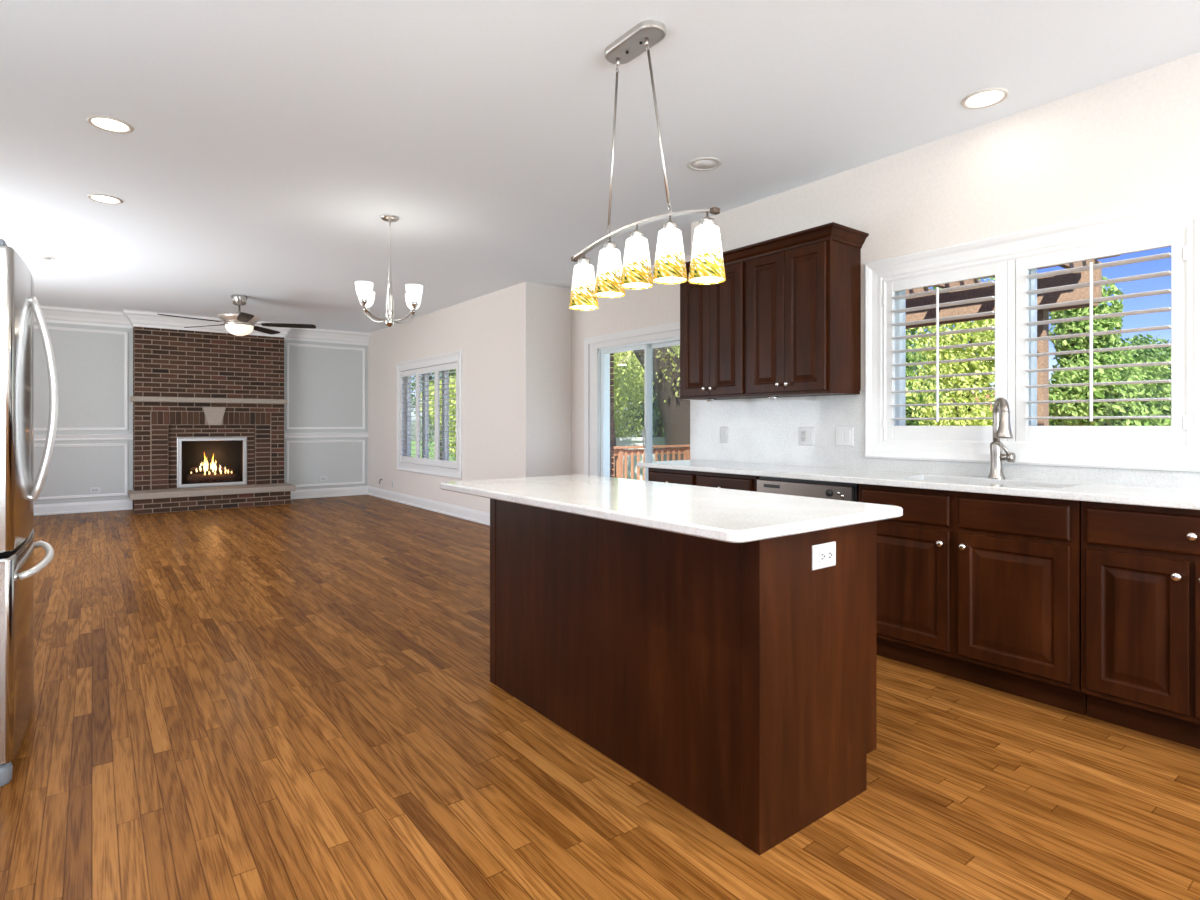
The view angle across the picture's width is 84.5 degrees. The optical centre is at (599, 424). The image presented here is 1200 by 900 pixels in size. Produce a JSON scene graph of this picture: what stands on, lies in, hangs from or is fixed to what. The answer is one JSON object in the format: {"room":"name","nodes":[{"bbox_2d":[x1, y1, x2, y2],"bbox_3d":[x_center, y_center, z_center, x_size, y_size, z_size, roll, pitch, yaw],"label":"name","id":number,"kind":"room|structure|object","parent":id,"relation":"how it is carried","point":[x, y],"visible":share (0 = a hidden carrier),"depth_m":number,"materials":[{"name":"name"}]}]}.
{"room":"kitchen","nodes":[
{"label":"kitchen","id":0,"kind":"room"},
{"bbox_2d":[34,321,367,504],"bbox_3d":[-6.203,-0.185,9.573,5.930,2.730,0.140,0,0,-38],"label":"wall","id":1,"kind":"structure","parent":0,"point":[325,384],"depth_m":9.14,"materials":[{"name":"grey paint"}]},
{"bbox_2d":[34,325,127,430],"bbox_3d":[-7.098,-0.608,8.785,1.350,1.375,0.018,0,0,-38],"label":"trim","id":2,"kind":"structure","parent":1,"relation":"attached to","point":[35,326],"depth_m":9.06,"materials":[{"name":"white wood"}]},
{"bbox_2d":[34,443,127,499],"bbox_3d":[-7.098,0.620,8.785,1.350,0.730,0.018,0,0,-38],"label":"trim","id":3,"kind":"structure","parent":1,"relation":"attached to","point":[100,444],"depth_m":8.97,"materials":[{"name":"white wood"}]},
{"bbox_2d":[34,499,132,515],"bbox_3d":[-7.468,1.110,8.495,2.410,0.140,0.028,0,0,-38],"label":"baseboard","id":4,"kind":"structure","parent":1,"relation":"attached to","point":[112,505],"depth_m":8.88,"materials":[{"name":"white wood"}]},
{"bbox_2d":[34,434,132,440],"bbox_3d":[-7.468,0.172,8.491,2.405,0.085,0.034,0,0,-38],"label":"trim","id":5,"kind":"structure","parent":1,"relation":"attached to","point":[78,437],"depth_m":8.92,"materials":[{"name":"white wood"}]},
{"bbox_2d":[89,487,99,492],"bbox_3d":[-6.859,0.888,8.974,0.118,0.075,0.010,0,0,-38],"label":"wall outlet","id":6,"kind":"object","parent":1,"relation":"attached to","point":[94,489],"visible":1,"depth_m":8.97,"materials":[{"name":"grey plastic"}]},
{"bbox_2d":[34,305,370,345],"bbox_3d":[-6.065,-1.448,9.344,5.670,0.205,0.390,0,0,-38],"label":"trim","id":7,"kind":"structure","parent":1,"relation":"attached to","point":[125,318],"depth_m":9.23,"materials":[{"name":"white wood"}]},
{"bbox_2d":[319,476,326,480],"bbox_3d":[-4.512,0.880,10.778,0.118,0.075,0.010,0,0,-38],"label":"wall outlet","id":8,"kind":"object","parent":1,"relation":"attached to","point":[323,478],"visible":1,"depth_m":10.78,"materials":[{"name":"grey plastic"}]},
{"bbox_2d":[286,343,364,429],"bbox_3d":[-4.464,-0.608,10.810,1.235,1.375,0.018,0,0,-38],"label":"trim","id":9,"kind":"structure","parent":1,"relation":"attached to","point":[287,344],"depth_m":10.77,"materials":[{"name":"white wood"}]},
{"bbox_2d":[286,440,364,487],"bbox_3d":[-4.464,0.627,10.810,1.235,0.745,0.018,0,0,-38],"label":"trim","id":10,"kind":"structure","parent":1,"relation":"attached to","point":[318,441],"depth_m":10.82,"materials":[{"name":"white wood"}]},
{"bbox_2d":[284,432,368,437],"bbox_3d":[-4.467,0.172,10.797,1.365,0.085,0.034,0,0,-38],"label":"trim","id":11,"kind":"structure","parent":1,"relation":"attached to","point":[363,434],"depth_m":10.79,"materials":[{"name":"white wood"}]},
{"bbox_2d":[291,486,367,498],"bbox_3d":[-4.467,1.110,10.801,1.360,0.140,0.028,0,0,-38],"label":"baseboard","id":12,"kind":"structure","parent":1,"relation":"attached to","point":[362,490],"depth_m":10.82,"materials":[{"name":"white wood"}]},
{"bbox_2d":[411,441,455,460],"bbox_3d":[13.376,1.855,35.504,55.520,0.150,100.000,0,0,-38],"label":"ground","id":13,"kind":"structure","parent":0,"point":[413,443],"depth_m":45.78,"materials":[{"name":"green plant"}]},
{"bbox_2d":[411,370,455,459],"bbox_3d":[-5.236,-1.047,24.452,4.170,5.661,4.835,0,0,-4],"label":"tree","id":14,"kind":"object","parent":13,"relation":"on","point":[451,374],"visible":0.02,"depth_m":23.79,"materials":[{"name":"green plant"}]},
{"bbox_2d":[420,375,455,459],"bbox_3d":[-3.433,0.091,17.542,2.466,3.412,2.076,0,0,-41],"label":"tree","id":15,"kind":"object","parent":13,"relation":"on","point":[452,424],"visible":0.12,"depth_m":16.98,"materials":[{"name":"green plant"}]},
{"bbox_2d":[453,345,689,477],"bbox_3d":[-0.004,-1.902,15.154,8.677,7.443,6.116,0,0,-38],"label":"tree","id":16,"kind":"object","parent":13,"relation":"on","point":[674,411],"visible":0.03,"depth_m":14.02,"materials":[{"name":"green plant"}]},
{"bbox_2d":[610,353,613,476],"bbox_3d":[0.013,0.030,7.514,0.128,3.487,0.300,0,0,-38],"label":"door frame","id":17,"kind":"structure","parent":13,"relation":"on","point":[611,357],"depth_m":7.42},
{"bbox_2d":[610,351,655,437],"bbox_3d":[0.024,-0.921,17.604,4.244,5.432,4.775,0,0,-34],"label":"tree","id":18,"kind":"object","parent":13,"relation":"on","point":[620,433],"visible":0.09,"depth_m":16.30,"materials":[{"name":"green plant"}]},
{"bbox_2d":[616,437,666,479],"bbox_3d":[0.580,1.015,15.328,3.600,1.430,0.100,0,0,-38],"label":"fence","id":19,"kind":"object","parent":13,"relation":"on","point":[637,441],"visible":0.18,"depth_m":15.50,"materials":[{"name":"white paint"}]},
{"bbox_2d":[615,346,679,436],"bbox_3d":[1.515,-1.366,20.861,4.869,6.318,4.912,0,0,32],"label":"tree","id":20,"kind":"object","parent":13,"relation":"on","point":[658,427],"visible":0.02,"depth_m":19.61,"materials":[{"name":"green plant"}]},
{"bbox_2d":[617,346,677,436],"bbox_3d":[2.161,-1.873,23.818,4.190,7.325,5.475,0,0,-1],"label":"tree","id":21,"kind":"object","parent":13,"relation":"on","point":[677,346],"visible":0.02,"depth_m":22.69,"materials":[{"name":"green plant"}]},
{"bbox_2d":[906,277,994,425],"bbox_3d":[8.014,-1.350,17.097,4.527,6.280,4.209,0,0,36],"label":"tree","id":22,"kind":"object","parent":13,"relation":"on","point":[909,355],"visible":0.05,"depth_m":16.05,"materials":[{"name":"green plant"}]},
{"bbox_2d":[909,393,1049,425],"bbox_3d":[14.399,0.330,21.471,6.000,2.900,8.100,0,0,-38],"label":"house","id":23,"kind":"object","parent":13,"relation":"on","point":[973,393],"visible":0.02,"depth_m":22.28,"materials":[{"name":"beige"}]},
{"bbox_2d":[906,288,1063,425],"bbox_3d":[7.140,-0.424,12.158,2.765,4.416,3.153,0,0,27],"label":"tree","id":24,"kind":"object","parent":13,"relation":"on","point":[976,381],"visible":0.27,"depth_m":11.88,"materials":[{"name":"green plant"}]},
{"bbox_2d":[1049,276,1148,425],"bbox_3d":[7.434,-0.277,10.070,1.908,4.145,1.943,0,0,-35],"label":"tree","id":25,"kind":"object","parent":13,"relation":"on","point":[1122,391],"visible":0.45,"depth_m":9.73,"materials":[{"name":"green plant"}]},
{"bbox_2d":[1049,334,1170,425],"bbox_3d":[10.586,0.136,13.166,3.128,3.801,3.329,0,0,11],"label":"tree","id":26,"kind":"object","parent":13,"relation":"on","point":[1135,341],"visible":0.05,"depth_m":12.35,"materials":[{"name":"green plant"}]},
{"bbox_2d":[1132,354,1170,425],"bbox_3d":[8.999,0.458,9.700,2.036,3.112,2.261,0,0,-8],"label":"tree","id":27,"kind":"object","parent":13,"relation":"on","point":[1163,372],"visible":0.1,"depth_m":9.85,"materials":[{"name":"green plant"}]},
{"bbox_2d":[368,282,570,512],"bbox_3d":[-2.069,-0.185,9.420,0.760,2.730,5.140,0,0,-38],"label":"wall","id":28,"kind":"structure","parent":0,"point":[514,342],"depth_m":7.71,"materials":[{"name":"paint"}]},
{"bbox_2d":[367,486,489,525],"bbox_3d":[-2.381,1.110,9.180,0.028,0.140,5.140,0,0,-38],"label":"baseboard","id":29,"kind":"structure","parent":28,"relation":"attached to","point":[478,516],"depth_m":9.02,"materials":[{"name":"white wood"}]},
{"bbox_2d":[397,351,461,478],"bbox_3d":[-2.368,-0.125,9.285,0.182,1.630,2.210,0,0,-38],"label":"window","id":30,"kind":"structure","parent":28,"relation":"in","point":[446,362],"depth_m":9.15,"materials":[{"name":"white plastic"}]},
{"bbox_2d":[0,495,1199,899],"bbox_3d":[-0.980,1.240,3.220,6.470,0.120,16.500,0,0,-38],"label":"floor","id":31,"kind":"structure","parent":0,"point":[297,700],"depth_m":2.29,"materials":[{"name":"brown wood"}]},
{"bbox_2d":[0,239,58,786],"bbox_3d":[-2.442,0.287,2.329,0.825,1.785,0.910,0,0,-38],"label":"refrigerator","id":32,"kind":"object","parent":31,"relation":"on","point":[18,303],"visible":1,"depth_m":2.23,"materials":[{"name":"grey metal"}]},
{"bbox_2d":[128,326,295,513],"bbox_3d":[-5.593,-0.184,9.579,2.010,2.728,0.832,0,0,-38],"label":"fireplace","id":33,"kind":"object","parent":31,"relation":"on","point":[195,393],"depth_m":9.55,"materials":[{"name":"brown brick"}]},
{"bbox_2d":[130,396,286,403],"bbox_3d":[-5.620,-0.354,9.611,1.970,0.068,0.110,0,0,-38],"label":"mantel shelf","id":34,"kind":"object","parent":33,"relation":"attached to","point":[137,399],"depth_m":9.54,"materials":[{"name":"stone"}]},
{"bbox_2d":[188,472,230,474],"bbox_3d":[-5.768,0.758,9.816,0.587,0.117,0.109,0,0,-38],"label":"log","id":35,"kind":"object","parent":33,"relation":"on","point":[215,472],"visible":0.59,"depth_m":9.77,"materials":[{"name":"brown wood"}]},
{"bbox_2d":[189,467,218,472],"bbox_3d":[-5.828,0.662,9.734,0.069,0.101,0.386,0,0,45],"label":"log","id":36,"kind":"object","parent":35,"relation":"on","point":[191,469],"visible":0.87,"depth_m":9.66,"materials":[{"name":"brown wood"}]},
{"bbox_2d":[186,473,236,481],"bbox_3d":[-5.721,0.775,9.743,0.644,0.110,0.107,0,0,-36],"label":"log","id":37,"kind":"object","parent":33,"relation":"on","point":[192,477],"visible":1,"depth_m":9.71,"materials":[{"name":"brown wood"}]},
{"bbox_2d":[191,452,231,474],"bbox_3d":[-5.697,0.566,9.703,0.531,0.341,0.083,0,0,-38],"label":"flames","id":38,"kind":"object","parent":37,"relation":"on","point":[205,466],"visible":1,"depth_m":9.67},
{"bbox_2d":[209,465,234,472],"bbox_3d":[-5.642,0.661,9.864,0.340,0.119,0.064,0,0,-26],"label":"log","id":39,"kind":"object","parent":37,"relation":"on","point":[218,467],"visible":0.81,"depth_m":9.86,"materials":[{"name":"brown wood"}]},
{"bbox_2d":[490,498,876,854],"bbox_3d":[0.224,0.741,2.621,0.651,0.879,1.548,0,0,-38],"label":"kitchen island","id":40,"kind":"object","parent":31,"relation":"on","point":[737,681],"visible":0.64,"depth_m":2.07,"materials":[{"name":"brown wood"}]},
{"bbox_2d":[440,474,902,542],"bbox_3d":[0.123,0.285,2.638,0.840,0.032,1.817,0,0,-38],"label":"island countertop","id":41,"kind":"structure","parent":40,"relation":"on","point":[720,514],"depth_m":2.23,"materials":[{"name":"white stone"}]},
{"bbox_2d":[812,541,835,569],"bbox_3d":[0.677,0.394,1.988,0.118,0.073,0.010,0,0,-38],"label":"wall outlet","id":42,"kind":"object","parent":40,"relation":"attached to","point":[823,555],"visible":1,"depth_m":1.98,"materials":[{"name":"grey plastic"}]},
{"bbox_2d":[819,549,832,562],"bbox_3d":[0.678,0.394,1.986,0.068,0.034,0.003,0,0,-38],"label":"receptacle","id":43,"kind":"object","parent":42,"relation":"attached to","point":[825,555],"depth_m":1.99,"materials":[{"name":"white plastic"}]},
{"bbox_2d":[648,468,758,491],"bbox_3d":[0.819,0.739,4.445,0.576,0.882,0.958,0,0,-38],"label":"base cabinet","id":44,"kind":"object","parent":31,"relation":"on","point":[696,478],"visible":0.18,"depth_m":4.23,"materials":[{"name":"brown wood"}]},
{"bbox_2d":[757,476,858,501],"bbox_3d":[1.316,0.743,3.805,0.535,0.875,0.630,0,0,-38],"label":"dishwasher","id":45,"kind":"object","parent":31,"relation":"on","point":[786,486],"visible":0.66,"depth_m":3.61,"materials":[{"name":"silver metal"}]},
{"bbox_2d":[859,484,1086,715],"bbox_3d":[1.806,0.739,3.160,0.576,0.882,0.958,0,0,-38],"label":"base cabinet","id":46,"kind":"object","parent":31,"relation":"on","point":[983,589],"visible":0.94,"depth_m":2.90,"materials":[{"name":"brown wood"}]},
{"bbox_2d":[636,460,1199,509],"bbox_3d":[1.575,0.281,3.452,0.594,0.032,3.555,0,0,-38],"label":"countertop","id":47,"kind":"structure","parent":46,"relation":"on","point":[1156,496],"depth_m":3.10,"materials":[{"name":"white stone"}]},
{"bbox_2d":[988,397,1015,478],"bbox_3d":[1.954,0.065,3.214,0.118,0.399,0.216,0,0,30],"label":"faucet","id":48,"kind":"object","parent":47,"relation":"on","point":[1001,411],"visible":1,"depth_m":3.25,"materials":[{"name":"silver metal"}]},
{"bbox_2d":[1081,501,1199,748],"bbox_3d":[2.312,0.739,2.502,0.576,0.882,0.689,0,0,-38],"label":"base cabinet","id":49,"kind":"object","parent":31,"relation":"on","point":[1140,565],"visible":1,"depth_m":2.47,"materials":[{"name":"brown wood"}]},
{"bbox_2d":[0,0,1199,332],"bbox_3d":[-0.980,-1.610,3.220,6.470,0.120,16.500,0,0,-38],"label":"ceiling","id":50,"kind":"structure","parent":0,"point":[268,146],"depth_m":3.33,"materials":[{"name":"paint"}]},
{"bbox_2d":[27,254,55,259],"bbox_3d":[-5.168,-1.547,6.118,0.208,0.006,0.208,0,0,-38],"label":"ceiling speaker","id":51,"kind":"object","parent":50,"relation":"attached to","point":[40,257],"visible":1,"depth_m":6.11},
{"bbox_2d":[31,256,50,259],"bbox_3d":[-5.168,-1.548,6.118,0.150,0.004,0.150,0,0,-38],"label":"grille","id":52,"kind":"object","parent":51,"relation":"attached to","point":[35,257],"depth_m":6.11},
{"bbox_2d":[87,194,122,203],"bbox_3d":[-3.392,-1.546,4.532,0.198,0.008,0.198,0,0,-38],"label":"recessed light","id":53,"kind":"object","parent":50,"relation":"in","point":[102,198],"visible":1,"depth_m":4.52,"materials":[{"name":"glass"}]},
{"bbox_2d":[86,115,133,132],"bbox_3d":[-2.524,-1.546,3.408,0.198,0.008,0.198,0,0,-38],"label":"recessed light","id":54,"kind":"object","parent":50,"relation":"in","point":[106,123],"visible":1,"depth_m":3.40,"materials":[{"name":"glass"}]},
{"bbox_2d":[158,294,315,335],"bbox_3d":[-4.311,-1.310,7.893,1.638,0.480,1.592,0,0,-38],"label":"ceiling fan","id":55,"kind":"object","parent":50,"relation":"hanging from","point":[240,323],"visible":1,"depth_m":7.88,"materials":[{"name":"silver metal"}]},
{"bbox_2d":[355,215,422,326],"bbox_3d":[-1.571,-1.140,4.941,0.471,0.820,0.471,0,0,-17],"label":"chandelier","id":56,"kind":"object","parent":50,"relation":"hanging from","point":[364,289],"visible":1,"depth_m":4.91,"materials":[{"name":"silver metal"}]},
{"bbox_2d":[361,299,367,305],"bbox_3d":[-1.686,-0.876,4.726,0.048,0.046,0.048,0,0,-38],"label":"socket","id":57,"kind":"object","parent":56,"relation":"attached to","point":[363,301],"depth_m":4.71,"materials":[{"name":"silver metal"}]},
{"bbox_2d":[411,301,417,307],"bbox_3d":[-1.356,-0.876,4.826,0.048,0.046,0.048,0,0,-38],"label":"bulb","id":58,"kind":"object","parent":56,"relation":"attached to","point":[414,303],"depth_m":4.81,"materials":[{"name":"white glass"}]},
{"bbox_2d":[569,20,725,310],"bbox_3d":[0.150,-1.031,2.652,0.133,1.037,0.890,0,0,-38],"label":"pendant lamp","id":59,"kind":"object","parent":50,"relation":"hanging from","point":[707,263],"visible":1,"depth_m":2.60,"materials":[{"name":"white glass"}]},
{"bbox_2d":[577,253,589,263],"bbox_3d":[-0.072,-0.733,2.940,0.057,0.062,0.057,0,0,-38],"label":"socket","id":60,"kind":"object","parent":59,"relation":"attached to","point":[583,260],"depth_m":2.92,"materials":[{"name":"silver metal"}]},
{"bbox_2d":[571,305,596,308],"bbox_3d":[-0.072,-0.527,2.940,0.124,0.003,0.124,0,0,-38],"label":"diffuser","id":61,"kind":"object","parent":59,"relation":"attached to","point":[572,306],"depth_m":2.95,"materials":[{"name":"white glass"}]},
{"bbox_2d":[603,237,615,248],"bbox_3d":[0.041,-0.761,2.794,0.057,0.062,0.057,0,0,-38],"label":"socket","id":62,"kind":"object","parent":59,"relation":"attached to","point":[607,245],"depth_m":2.77,"materials":[{"name":"silver metal"}]},
{"bbox_2d":[596,292,622,295],"bbox_3d":[0.041,-0.556,2.794,0.124,0.003,0.124,0,0,-38],"label":"diffuser","id":63,"kind":"object","parent":59,"relation":"attached to","point":[597,293],"depth_m":2.80,"materials":[{"name":"white glass"}]},
{"bbox_2d":[622,283,650,287],"bbox_3d":[0.148,-0.565,2.655,0.124,0.003,0.124,0,0,-38],"label":"diffuser","id":64,"kind":"object","parent":59,"relation":"attached to","point":[624,285],"depth_m":2.67,"materials":[{"name":"white glass"}]},
{"bbox_2d":[630,225,643,236],"bbox_3d":[0.148,-0.770,2.655,0.057,0.062,0.057,0,0,-38],"label":"socket","id":65,"kind":"object","parent":59,"relation":"attached to","point":[636,233],"depth_m":2.63,"materials":[{"name":"silver metal"}]},
{"bbox_2d":[662,216,676,228],"bbox_3d":[0.265,-0.759,2.503,0.057,0.062,0.057,0,0,-38],"label":"socket","id":66,"kind":"object","parent":59,"relation":"attached to","point":[669,224],"depth_m":2.48,"materials":[{"name":"silver metal"}]},
{"bbox_2d":[654,277,685,282],"bbox_3d":[0.265,-0.553,2.503,0.124,0.003,0.124,0,0,-38],"label":"diffuser","id":67,"kind":"object","parent":59,"relation":"attached to","point":[656,279],"depth_m":2.51,"materials":[{"name":"white glass"}]},
{"bbox_2d":[699,212,714,225],"bbox_3d":[0.381,-0.726,2.352,0.057,0.062,0.057,0,0,-38],"label":"socket","id":68,"kind":"object","parent":59,"relation":"attached to","point":[706,221],"depth_m":2.33,"materials":[{"name":"silver metal"}]},
{"bbox_2d":[690,277,723,282],"bbox_3d":[0.381,-0.520,2.352,0.124,0.003,0.124,0,0,-38],"label":"diffuser","id":69,"kind":"object","parent":59,"relation":"attached to","point":[692,279],"depth_m":2.36,"materials":[{"name":"white glass"}]},
{"bbox_2d":[687,157,721,170],"bbox_3d":[0.621,-1.547,3.927,0.208,0.006,0.208,0,0,-38],"label":"recessed light","id":70,"kind":"object","parent":50,"relation":"attached to","point":[701,163],"visible":1,"depth_m":3.91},
{"bbox_2d":[692,160,716,168],"bbox_3d":[0.621,-1.548,3.927,0.150,0.004,0.150,0,0,-38],"label":"grille","id":71,"kind":"object","parent":70,"relation":"attached to","point":[696,164],"depth_m":3.93,"materials":[{"name":"white plastic"}]},
{"bbox_2d":[961,88,1008,108],"bbox_3d":[1.826,-1.546,3.138,0.198,0.008,0.198,0,0,-38],"label":"recessed light","id":72,"kind":"object","parent":50,"relation":"in","point":[984,98],"visible":1,"depth_m":3.13,"materials":[{"name":"glass"}]},
{"bbox_2d":[571,255,690,474],"bbox_3d":[0.349,-0.185,6.348,0.670,2.730,2.680,0,0,-38],"label":"wall","id":73,"kind":"structure","parent":0,"point":[659,304],"depth_m":7.01,"materials":[{"name":"paint"}]},
{"bbox_2d":[584,322,679,480],"bbox_3d":[0.569,0.115,6.447,0.182,2.130,2.210,0,0,-38],"label":"door","id":74,"kind":"structure","parent":73,"relation":"in","point":[597,349],"depth_m":7.09,"materials":[{"name":"white plastic"}]},
{"bbox_2d":[691,52,1199,459],"bbox_3d":[3.384,-0.185,1.718,0.160,2.730,8.600,0,0,-38],"label":"wall","id":75,"kind":"structure","parent":0,"point":[1133,140],"depth_m":3.28,"materials":[{"name":"paint"}]},
{"bbox_2d":[680,261,766,399],"bbox_3d":[0.859,-0.626,4.566,0.366,0.888,0.606,0,0,-38],"label":"upper cabinet","id":76,"kind":"object","parent":75,"relation":"attached to","point":[713,317],"visible":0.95,"depth_m":4.44,"materials":[{"name":"brown wood"}]},
{"bbox_2d":[685,222,868,274],"bbox_3d":[1.045,-1.093,4.325,0.367,0.077,1.319,0,0,-38],"label":"crown molding","id":77,"kind":"structure","parent":76,"relation":"attached to","point":[834,231],"depth_m":3.92,"materials":[{"name":"brown wood"}]},
{"bbox_2d":[747,240,860,397],"bbox_3d":[1.229,-0.626,4.083,0.366,0.888,0.607,0,0,-38],"label":"upper cabinet","id":78,"kind":"object","parent":75,"relation":"attached to","point":[804,302],"visible":1,"depth_m":3.91,"materials":[{"name":"brown wood"}]},
{"bbox_2d":[767,396,778,398],"bbox_3d":[1.099,-0.172,4.199,0.070,0.019,0.070,0,0,-38],"label":"puck light","id":79,"kind":"object","parent":78,"relation":"attached to","point":[768,397],"visible":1,"depth_m":4.17,"materials":[{"name":"silver metal"}]},
{"bbox_2d":[690,390,1199,488],"bbox_3d":[1.793,0.030,3.647,0.012,0.470,3.598,0,0,-38],"label":"backsplash","id":80,"kind":"structure","parent":75,"relation":"attached to","point":[760,430],"depth_m":4.19,"materials":[{"name":"white stone"}]},
{"bbox_2d":[720,427,727,442],"bbox_3d":[0.897,0.073,4.795,0.010,0.118,0.075,0,0,-38],"label":"light switch","id":81,"kind":"object","parent":80,"relation":"attached to","point":[723,430],"visible":1,"depth_m":4.79,"materials":[{"name":"grey plastic"}]},
{"bbox_2d":[799,427,814,445],"bbox_3d":[1.324,0.073,4.240,0.010,0.118,0.118,0,0,-38],"label":"wall outlet","id":82,"kind":"object","parent":80,"relation":"attached to","point":[806,434],"visible":1,"depth_m":4.23,"materials":[{"name":"grey plastic"}]},
{"bbox_2d":[801,431,804,440],"bbox_3d":[1.308,0.073,4.256,0.003,0.068,0.034,0,0,-38],"label":"receptacle","id":83,"kind":"object","parent":82,"relation":"attached to","point":[802,432],"depth_m":4.26,"materials":[{"name":"white plastic"}]},
{"bbox_2d":[836,427,853,445],"bbox_3d":[1.488,0.070,4.026,0.010,0.118,0.118,0,0,-38],"label":"light switch","id":84,"kind":"object","parent":80,"relation":"attached to","point":[844,435],"visible":1,"depth_m":4.02,"materials":[{"name":"grey plastic"}]},
{"bbox_2d":[864,194,1199,471],"bbox_3d":[2.108,-0.380,3.339,0.208,1.150,1.575,0,0,-38],"label":"window","id":85,"kind":"structure","parent":75,"relation":"in","point":[1014,259],"depth_m":3.25,"materials":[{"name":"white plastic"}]},
{"label":"outside","id":86,"kind":"structure","parent":0,"visible":0},
{"bbox_3d":[3.566,1.290,8.069,6.510,0.100,9.450,0,0,-38],"label":"floor","id":87,"kind":"structure","parent":86,"visible":0},
{"bbox_2d":[610,444,690,479],"bbox_3d":[0.661,0.810,11.859,6.300,0.860,0.140,0,0,-38],"label":"deck railing","id":88,"kind":"object","parent":87,"relation":"on","point":[619,452],"visible":0.12,"depth_m":11.81,"materials":[{"name":"brown wood"}]},
{"bbox_2d":[906,255,1119,425],"bbox_3d":[1.875,-0.010,5.666,2.160,2.500,3.700,0,0,-38],"label":"pergola","id":89,"kind":"object","parent":87,"relation":"on","point":[1083,276],"visible":0.12,"depth_m":4.85,"materials":[{"name":"brown wood"}]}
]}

